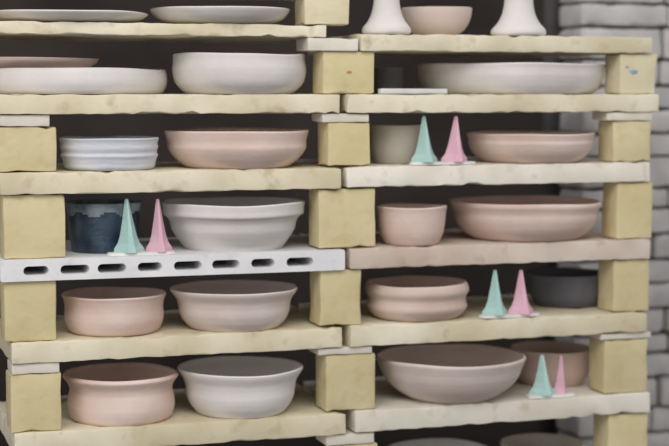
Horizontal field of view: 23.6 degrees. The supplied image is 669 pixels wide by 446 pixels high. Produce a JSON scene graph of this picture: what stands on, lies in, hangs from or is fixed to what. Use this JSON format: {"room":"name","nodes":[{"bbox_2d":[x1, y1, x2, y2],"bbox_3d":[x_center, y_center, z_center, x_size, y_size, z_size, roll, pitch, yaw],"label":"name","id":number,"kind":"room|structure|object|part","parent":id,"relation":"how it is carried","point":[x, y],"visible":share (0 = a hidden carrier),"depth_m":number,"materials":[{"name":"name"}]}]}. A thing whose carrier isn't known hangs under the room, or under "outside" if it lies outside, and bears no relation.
{"room":"pottery kiln","nodes":[
{"label":"pottery kiln","id":0,"kind":"room"},
{"bbox_2d":[0,57,98,67],"bbox_3d":[-0.552,-0.269,2.863,0.260,0.052,0.260,-2,5,-18],"label":"plate","id":1,"kind":"object","parent":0,"point":[5,62],"depth_m":2.75,"materials":[{"name":"ceramic"}]},
{"bbox_2d":[0,384,345,445],"bbox_3d":[-0.313,0.361,2.981,0.599,0.041,0.330,-2,5,-18],"label":"shelf","id":2,"kind":"object","parent":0,"point":[302,417],"depth_m":2.85,"materials":[{"name":"beige ceramic"}]},
{"bbox_2d":[6,371,61,432],"bbox_3d":[-0.522,0.306,2.777,0.088,0.101,0.065,-2,5,-18],"label":"post","id":3,"kind":"object","parent":2,"relation":"on","point":[33,400],"depth_m":2.75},
{"bbox_2d":[7,359,59,373],"bbox_3d":[-0.522,0.247,2.772,0.081,0.018,0.067,-2,5,-18],"label":"kiln shim","id":4,"kind":"object","parent":3,"relation":"on","point":[54,366],"depth_m":2.74,"materials":[{"name":"white ceramic"}]},
{"bbox_2d":[0,306,341,364],"bbox_3d":[-0.318,0.203,2.967,0.594,0.037,0.330,-2,5,-18],"label":"shelf","id":5,"kind":"object","parent":4,"relation":"on","point":[174,337],"depth_m":2.82,"materials":[{"name":"beige ceramic"}]},
{"bbox_2d":[0,280,56,341],"bbox_3d":[-0.529,0.148,2.762,0.089,0.105,0.065,-2,5,-18],"label":"post","id":6,"kind":"object","parent":5,"relation":"on","point":[28,308],"depth_m":2.73,"materials":[{"name":"beige stone"}]},
{"bbox_2d":[310,268,360,325],"bbox_3d":[0.002,0.133,2.934,0.081,0.102,0.065,-2,5,-18],"label":"post","id":7,"kind":"object","parent":5,"relation":"on","point":[335,295],"depth_m":2.90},
{"bbox_2d":[316,352,374,411],"bbox_3d":[0.020,0.289,2.953,0.097,0.105,0.065,-2,5,-18],"label":"post","id":8,"kind":"object","parent":2,"relation":"on","point":[343,381],"depth_m":2.92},
{"bbox_2d":[308,343,371,355],"bbox_3d":[0.010,0.230,2.944,0.104,0.013,0.067,-2,5,-18],"label":"kiln shim","id":9,"kind":"object","parent":8,"relation":"on","point":[345,349],"depth_m":2.91,"materials":[{"name":"white ceramic"}]},
{"bbox_2d":[0,0,668,445],"bbox_3d":[-0.479,-0.651,4.306,8.000,3.200,0.100,-2,5,-18],"label":"wall","id":10,"kind":"structure","parent":0,"point":[486,14],"depth_m":4.41,"materials":[{"name":"black"}]},
{"bbox_2d":[334,442,376,445],"bbox_3d":[0.031,0.455,2.970,0.082,0.104,0.065,-2,5,-18],"label":"post","id":11,"kind":"object","parent":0,"point":[364,444],"depth_m":2.94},
{"bbox_2d":[316,426,373,445],"bbox_3d":[0.019,0.393,2.960,0.093,0.020,0.067,-2,5,-18],"label":"kiln shim","id":12,"kind":"object","parent":11,"relation":"on","point":[351,437],"depth_m":2.93,"materials":[{"name":"white ceramic"}]},
{"bbox_2d":[299,294,646,346],"bbox_3d":[0.266,0.186,3.156,0.608,0.040,0.330,-2,5,-18],"label":"shelf","id":13,"kind":"object","parent":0,"point":[372,330],"depth_m":3.01,"materials":[{"name":"beige ceramic"}]},
{"bbox_2d":[598,259,648,311],"bbox_3d":[0.563,0.118,3.116,0.080,0.102,0.065,-2,5,-18],"label":"post","id":14,"kind":"object","parent":13,"relation":"on","point":[623,284],"depth_m":3.09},
{"bbox_2d":[298,229,649,268],"bbox_3d":[0.268,0.045,3.145,0.612,0.039,0.330,-2,5,-18],"label":"shelf","id":15,"kind":"object","parent":14,"relation":"on","point":[455,247],"depth_m":2.99,"materials":[{"name":"beige ceramic"}]},
{"bbox_2d":[602,182,651,237],"bbox_3d":[0.568,-0.026,3.106,0.078,0.109,0.065,-2,5,-18],"label":"post","id":16,"kind":"object","parent":15,"relation":"on","point":[626,206],"depth_m":3.08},
{"bbox_2d":[296,157,649,186],"bbox_3d":[0.264,-0.103,3.132,0.615,0.039,0.330,-2,5,-18],"label":"shelf","id":17,"kind":"object","parent":16,"relation":"on","point":[589,169],"depth_m":2.98,"materials":[{"name":"white stone"}]},
{"bbox_2d":[598,120,650,161],"bbox_3d":[0.560,-0.159,3.093,0.084,0.079,0.064,-2,5,-18],"label":"post","id":18,"kind":"object","parent":17,"relation":"on","point":[628,140],"depth_m":3.07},
{"bbox_2d":[592,112,651,120],"bbox_3d":[0.554,-0.206,3.085,0.098,0.016,0.067,-2,5,-18],"label":"kiln shim","id":19,"kind":"object","parent":18,"relation":"on","point":[604,116],"depth_m":3.06,"materials":[{"name":"white ceramic"}]},
{"bbox_2d":[339,94,658,112],"bbox_3d":[0.272,-0.234,3.124,0.632,0.035,0.330,-2,5,-18],"label":"shelf","id":20,"kind":"object","parent":19,"relation":"on","point":[349,103],"depth_m":2.96,"materials":[{"name":"beige ceramic"}]},
{"bbox_2d":[313,51,373,93],"bbox_3d":[0.016,-0.273,2.906,0.099,0.077,0.065,-2,5,-18],"label":"post","id":21,"kind":"object","parent":20,"relation":"on","point":[334,72],"depth_m":2.88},
{"bbox_2d":[296,38,357,51],"bbox_3d":[-0.013,-0.322,2.890,0.096,0.023,0.073,-2,5,-18],"label":"kiln shim","id":22,"kind":"object","parent":21,"relation":"on","point":[304,44],"depth_m":2.86,"materials":[{"name":"white ceramic"}]},
{"bbox_2d":[0,21,325,42],"bbox_3d":[-0.418,-0.345,2.890,0.742,0.023,0.330,-2,5,-18],"label":"shelf","id":23,"kind":"object","parent":22,"relation":"on","point":[9,30],"depth_m":2.79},
{"bbox_2d":[295,0,348,26],"bbox_3d":[-0.023,-0.380,2.884,0.085,0.048,0.065,-2,5,-18],"label":"post","id":24,"kind":"object","parent":23,"relation":"on","point":[335,13],"depth_m":2.86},
{"bbox_2d":[605,54,656,93],"bbox_3d":[0.571,-0.287,3.085,0.081,0.077,0.065,-2,5,-18],"label":"post","id":25,"kind":"object","parent":20,"relation":"on","point":[624,73],"depth_m":3.06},
{"bbox_2d":[309,34,650,56],"bbox_3d":[0.276,-0.344,3.116,0.588,0.032,0.330,-2,5,-18],"label":"shelf","id":26,"kind":"object","parent":25,"relation":"on","point":[380,44],"depth_m":2.97,"materials":[{"name":"beige stone"}]},
{"bbox_2d":[593,412,647,445],"bbox_3d":[0.561,0.430,3.140,0.088,0.126,0.065,-2,5,-18],"label":"post","id":27,"kind":"object","parent":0,"point":[620,429],"depth_m":3.11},
{"bbox_2d":[304,371,650,432],"bbox_3d":[0.276,0.344,3.172,0.608,0.041,0.330,-2,5,-18],"label":"shelf","id":28,"kind":"object","parent":27,"relation":"on","point":[393,410],"depth_m":3.03,"materials":[{"name":"beige ceramic"}]},
{"bbox_2d":[589,337,647,392],"bbox_3d":[0.554,0.274,3.126,0.096,0.106,0.065,-2,5,-18],"label":"post","id":29,"kind":"object","parent":28,"relation":"on","point":[616,365],"depth_m":3.10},
{"bbox_2d":[586,331,650,339],"bbox_3d":[0.553,0.215,3.119,0.108,0.012,0.067,-2,5,-18],"label":"kiln shim","id":30,"kind":"object","parent":29,"relation":"on","point":[643,334],"depth_m":3.09,"materials":[{"name":"white ceramic"}]},
{"bbox_3d":[0.386,1.209,1.786,8.000,0.100,5.500,-2,5,-18],"label":"floor","id":31,"kind":"structure","parent":0,"visible":0},
{"bbox_2d":[555,0,668,445],"bbox_3d":[0.753,0.117,3.642,0.497,1.776,0.120,-2,5,-18],"label":"bricks","id":32,"kind":"object","parent":31,"relation":"on","point":[604,18],"visible":0.38,"depth_m":3.56},
{"bbox_3d":[-0.027,0.795,3.120,1.438,0.509,0.410,-2,5,-18],"label":"kiln car","id":33,"kind":"object","parent":31,"relation":"on","visible":0},
{"bbox_2d":[0,9,147,23],"bbox_3d":[-0.472,-0.361,2.819,0.285,0.020,0.284,-2,5,-18],"label":"plate","id":34,"kind":"object","parent":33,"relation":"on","point":[108,16],"visible":0.77,"depth_m":2.71,"materials":[{"name":"white ceramic"}]},
{"bbox_2d":[0,67,166,93],"bbox_3d":[-0.480,-0.256,2.887,0.354,0.046,0.358,-2,5,-18],"label":"shallow bowl","id":35,"kind":"object","parent":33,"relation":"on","point":[92,80],"visible":1,"depth_m":2.73,"materials":[{"name":"white ceramic"}]},
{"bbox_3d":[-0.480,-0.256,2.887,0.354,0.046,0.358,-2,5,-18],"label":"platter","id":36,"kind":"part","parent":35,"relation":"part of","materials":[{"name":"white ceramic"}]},
{"bbox_2d":[59,136,158,170],"bbox_3d":[-0.398,-0.124,2.827,0.175,0.056,0.175,0,5,-1],"label":"stoneware bowl","id":37,"kind":"object","parent":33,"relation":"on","point":[107,153],"visible":1,"depth_m":2.76,"materials":[{"name":"white ceramic"}]},
{"bbox_2d":[61,287,165,336],"bbox_3d":[-0.395,0.158,2.863,0.186,0.070,0.185,-4,6,-41],"label":"stoneware bowl","id":38,"kind":"object","parent":33,"relation":"on","point":[89,311],"visible":1,"depth_m":2.80,"materials":[{"name":"pink ceramic"}]},
{"bbox_2d":[63,362,177,425],"bbox_3d":[-0.384,0.307,2.879,0.206,0.083,0.206,-2,5,-18],"label":"stoneware bowl","id":39,"kind":"object","parent":33,"relation":"on","point":[124,393],"visible":1,"depth_m":2.81,"materials":[{"name":"pink ceramic"}]},
{"bbox_2d":[0,234,344,281],"bbox_3d":[-0.324,0.061,2.954,0.614,0.037,0.330,-2,5,-18],"label":"shelf","id":40,"kind":"object","parent":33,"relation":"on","point":[296,255],"visible":0.62,"depth_m":2.82,"materials":[{"name":"white ceramic"}]},
{"bbox_2d":[0,194,65,258],"bbox_3d":[-0.520,0.004,2.754,0.106,0.109,0.065,-2,5,-18],"label":"post","id":41,"kind":"object","parent":40,"relation":"on","point":[31,225],"depth_m":2.72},
{"bbox_2d":[0,161,340,194],"bbox_3d":[-0.326,-0.085,2.941,0.607,0.039,0.330,-2,5,-18],"label":"shelf","id":42,"kind":"object","parent":41,"relation":"on","point":[164,177],"depth_m":2.79,"materials":[{"name":"beige ceramic"}]},
{"bbox_2d":[0,126,55,171],"bbox_3d":[-0.530,-0.127,2.740,0.099,0.077,0.065,-2,5,-18],"label":"post","id":43,"kind":"object","parent":42,"relation":"on","point":[22,149],"depth_m":2.71,"materials":[{"name":"beige brick"}]},
{"bbox_2d":[0,114,48,126],"bbox_3d":[-0.533,-0.175,2.734,0.084,0.020,0.067,-2,5,-18],"label":"kiln shim","id":44,"kind":"object","parent":43,"relation":"on","point":[22,120],"depth_m":2.70,"materials":[{"name":"white ceramic"}]},
{"bbox_2d":[0,94,339,114],"bbox_3d":[-0.404,-0.217,2.905,0.767,0.035,0.330,-2,5,-18],"label":"shelf","id":45,"kind":"object","parent":44,"relation":"on","point":[10,104],"depth_m":2.77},
{"bbox_2d":[172,52,305,93],"bbox_3d":[-0.173,-0.271,2.909,0.243,0.073,0.244,-2,5,-18],"label":"stoneware bowl","id":46,"kind":"object","parent":45,"relation":"on","point":[193,72],"depth_m":2.81,"materials":[{"name":"white ceramic"}]},
{"bbox_2d":[318,122,369,165],"bbox_3d":[0.017,-0.144,2.917,0.082,0.079,0.065,-2,5,-18],"label":"post","id":47,"kind":"object","parent":42,"relation":"on","point":[339,143],"depth_m":2.89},
{"bbox_2d":[312,113,368,121],"bbox_3d":[0.010,-0.192,2.909,0.089,0.016,0.067,-2,5,-18],"label":"kiln shim","id":48,"kind":"object","parent":47,"relation":"on","point":[316,117],"depth_m":2.88,"materials":[{"name":"white ceramic"}]},
{"bbox_2d":[65,199,141,253],"bbox_3d":[-0.412,0.005,2.863,0.135,0.089,0.136,0,5,5],"label":"glazed pot","id":49,"kind":"object","parent":40,"relation":"on","point":[94,225],"visible":0.78,"depth_m":2.81,"materials":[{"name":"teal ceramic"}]},
{"bbox_2d":[107,199,175,255],"bbox_3d":[-0.337,0.007,2.791,0.122,0.098,0.038,-2,5,-18],"label":"pack","id":50,"kind":"object","parent":40,"relation":"on","point":[128,244],"visible":1,"depth_m":2.79},
{"bbox_2d":[161,197,304,251],"bbox_3d":[-0.184,0.002,2.923,0.261,0.087,0.260,0,5,-6],"label":"stoneware bowl","id":51,"kind":"object","parent":40,"relation":"on","point":[206,224],"visible":1,"depth_m":2.83,"materials":[{"name":"white ceramic"}]},
{"bbox_2d":[309,187,374,247],"bbox_3d":[0.013,-0.011,2.926,0.109,0.107,0.065,-2,5,-18],"label":"post","id":52,"kind":"object","parent":40,"relation":"on","point":[344,216],"depth_m":2.90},
{"bbox_2d":[150,6,289,24],"bbox_3d":[-0.206,-0.372,2.883,0.260,0.032,0.263,-2,5,-18],"label":"plate","id":53,"kind":"object","parent":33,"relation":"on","point":[263,15],"visible":0.83,"depth_m":2.79,"materials":[{"name":"white ceramic"}]},
{"bbox_2d":[170,279,297,331],"bbox_3d":[-0.184,0.151,2.925,0.233,0.072,0.233,1,5,14],"label":"stoneware bowl","id":54,"kind":"object","parent":33,"relation":"on","point":[226,305],"visible":1,"depth_m":2.85,"materials":[{"name":"white ceramic"}]},
{"bbox_2d":[164,128,308,168],"bbox_3d":[-0.178,-0.137,2.915,0.262,0.068,0.262,1,5,10],"label":"stoneware bowl","id":55,"kind":"object","parent":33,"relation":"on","point":[208,148],"visible":1,"depth_m":2.81,"materials":[{"name":"pink ceramic"}]},
{"bbox_2d":[177,356,302,418],"bbox_3d":[-0.173,0.302,2.939,0.231,0.083,0.229,1,5,9],"label":"stoneware bowl","id":56,"kind":"object","parent":33,"relation":"on","point":[229,387],"visible":1,"depth_m":2.87,"materials":[{"name":"white ceramic"}]},
{"bbox_2d":[362,0,410,34],"bbox_3d":[0.095,-0.416,2.930,0.090,0.140,0.090,-1,5,-15],"label":"vase","id":57,"kind":"object","parent":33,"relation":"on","point":[386,17],"visible":0.97,"depth_m":2.91,"materials":[{"name":"white ceramic"}]},
{"bbox_2d":[374,67,403,93],"bbox_3d":[0.102,-0.272,3.060,0.060,0.050,0.060,-2,5,-18],"label":"cup","id":58,"kind":"object","parent":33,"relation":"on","point":[384,77],"visible":0.71,"depth_m":3.03,"materials":[{"name":"grey ceramic"}]},
{"bbox_2d":[369,124,420,163],"bbox_3d":[0.116,-0.150,3.021,0.105,0.073,0.106,1,5,15],"label":"stoneware bowl","id":59,"kind":"object","parent":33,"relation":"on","point":[389,143],"visible":0.84,"depth_m":2.98,"materials":[{"name":"beige ceramic"}]},
{"bbox_2d":[376,203,446,245],"bbox_3d":[0.144,0.002,2.985,0.132,0.072,0.132,-2,5,-18],"label":"stoneware bowl","id":60,"kind":"object","parent":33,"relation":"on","point":[400,224],"visible":1,"depth_m":2.94,"materials":[{"name":"pink ceramic"}]},
{"bbox_2d":[378,89,446,93],"bbox_3d":[0.143,-0.240,2.917,0.130,0.010,0.017,-2,5,-18],"label":"tile","id":61,"kind":"object","parent":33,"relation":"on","point":[380,91],"depth_m":2.91,"materials":[{"name":"white ceramic"}]},
{"bbox_2d":[365,275,468,321],"bbox_3d":[0.156,0.143,3.030,0.198,0.067,0.197,-2,5,-18],"label":"stoneware bowl","id":62,"kind":"object","parent":33,"relation":"on","point":[410,298],"visible":1,"depth_m":2.96,"materials":[{"name":"pink ceramic"}]},
{"bbox_2d":[401,6,471,34],"bbox_3d":[0.194,-0.382,3.046,0.135,0.055,0.135,-2,5,-18],"label":"stoneware bowl","id":63,"kind":"object","parent":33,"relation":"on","point":[438,20],"visible":0.82,"depth_m":3.00,"materials":[{"name":"ceramic"}]},
{"bbox_2d":[388,438,485,445],"bbox_3d":[0.199,0.466,3.083,0.202,0.064,0.201,-3,6,-36],"label":"stoneware bowl","id":64,"kind":"object","parent":33,"relation":"on","point":[426,441],"visible":1,"depth_m":3.17,"materials":[{"name":"ceramic"}]},
{"bbox_2d":[409,116,475,164],"bbox_3d":[0.201,-0.153,2.954,0.132,0.089,0.038,-2,5,-18],"label":"pack","id":65,"kind":"object","parent":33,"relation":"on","point":[454,154],"visible":1,"depth_m":2.95},
{"bbox_2d":[376,344,525,403],"bbox_3d":[0.223,0.291,3.063,0.288,0.082,0.285,-2,5,-18],"label":"stoneware bowl","id":66,"kind":"object","parent":33,"relation":"on","point":[432,373],"visible":1,"depth_m":2.98,"materials":[{"name":"pink ceramic"}]},
{"bbox_2d":[478,270,539,318],"bbox_3d":[0.332,0.132,3.020,0.126,0.089,0.039,-2,5,-18],"label":"pack","id":67,"kind":"object","parent":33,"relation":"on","point":[520,307],"visible":1,"depth_m":3.01},
{"bbox_2d":[416,62,604,93],"bbox_3d":[0.345,-0.283,3.144,0.369,0.058,0.369,-1,5,-10],"label":"bowl","id":68,"kind":"object","parent":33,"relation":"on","point":[515,77],"visible":0.94,"depth_m":2.99,"materials":[{"name":"white ceramic"}]},
{"bbox_2d":[491,0,545,35],"bbox_3d":[0.347,-0.422,3.011,0.104,0.140,0.104,-2,5,-18],"label":"vase","id":69,"kind":"object","parent":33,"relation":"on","point":[518,17],"visible":0.98,"depth_m":2.98,"materials":[{"name":"white ceramic"}]},
{"bbox_2d":[450,195,601,241],"bbox_3d":[0.371,-0.009,3.114,0.305,0.074,0.305,-2,5,-18],"label":"stoneware bowl","id":70,"kind":"object","parent":33,"relation":"on","point":[509,218],"visible":1,"depth_m":3.01,"materials":[{"name":"pink ceramic"}]},
{"bbox_2d":[467,131,594,162],"bbox_3d":[0.378,-0.147,3.092,0.247,0.057,0.248,-2,5,-18],"label":"stoneware bowl","id":71,"kind":"object","parent":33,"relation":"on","point":[488,146],"visible":1,"depth_m":3.00,"materials":[{"name":"pink ceramic"}]},
{"bbox_2d":[500,433,585,445],"bbox_3d":[0.409,0.461,3.147,0.167,0.063,0.168,-2,5,-21],"label":"stoneware bowl","id":72,"kind":"object","parent":33,"relation":"on","point":[527,439],"visible":1,"depth_m":3.21,"materials":[{"name":"ceramic"}]},
{"bbox_2d":[510,341,589,386],"bbox_3d":[0.436,0.284,3.215,0.165,0.072,0.165,-2,5,-18],"label":"stoneware bowl","id":73,"kind":"object","parent":33,"relation":"on","point":[575,356],"visible":0.7,"depth_m":3.16,"materials":[{"name":"pink ceramic"}]},
{"bbox_2d":[525,355,574,398],"bbox_3d":[0.414,0.292,3.058,0.100,0.081,0.038,-2,5,-18],"label":"pack","id":74,"kind":"object","parent":33,"relation":"on","point":[542,388],"visible":1,"depth_m":3.05},
{"bbox_2d":[526,267,598,307],"bbox_3d":[0.465,0.130,3.199,0.164,0.066,0.164,-2,5,-25],"label":"clay bowl","id":75,"kind":"object","parent":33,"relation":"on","point":[555,287],"visible":0.85,"depth_m":3.14,"materials":[{"name":"grey ceramic"}]}
]}

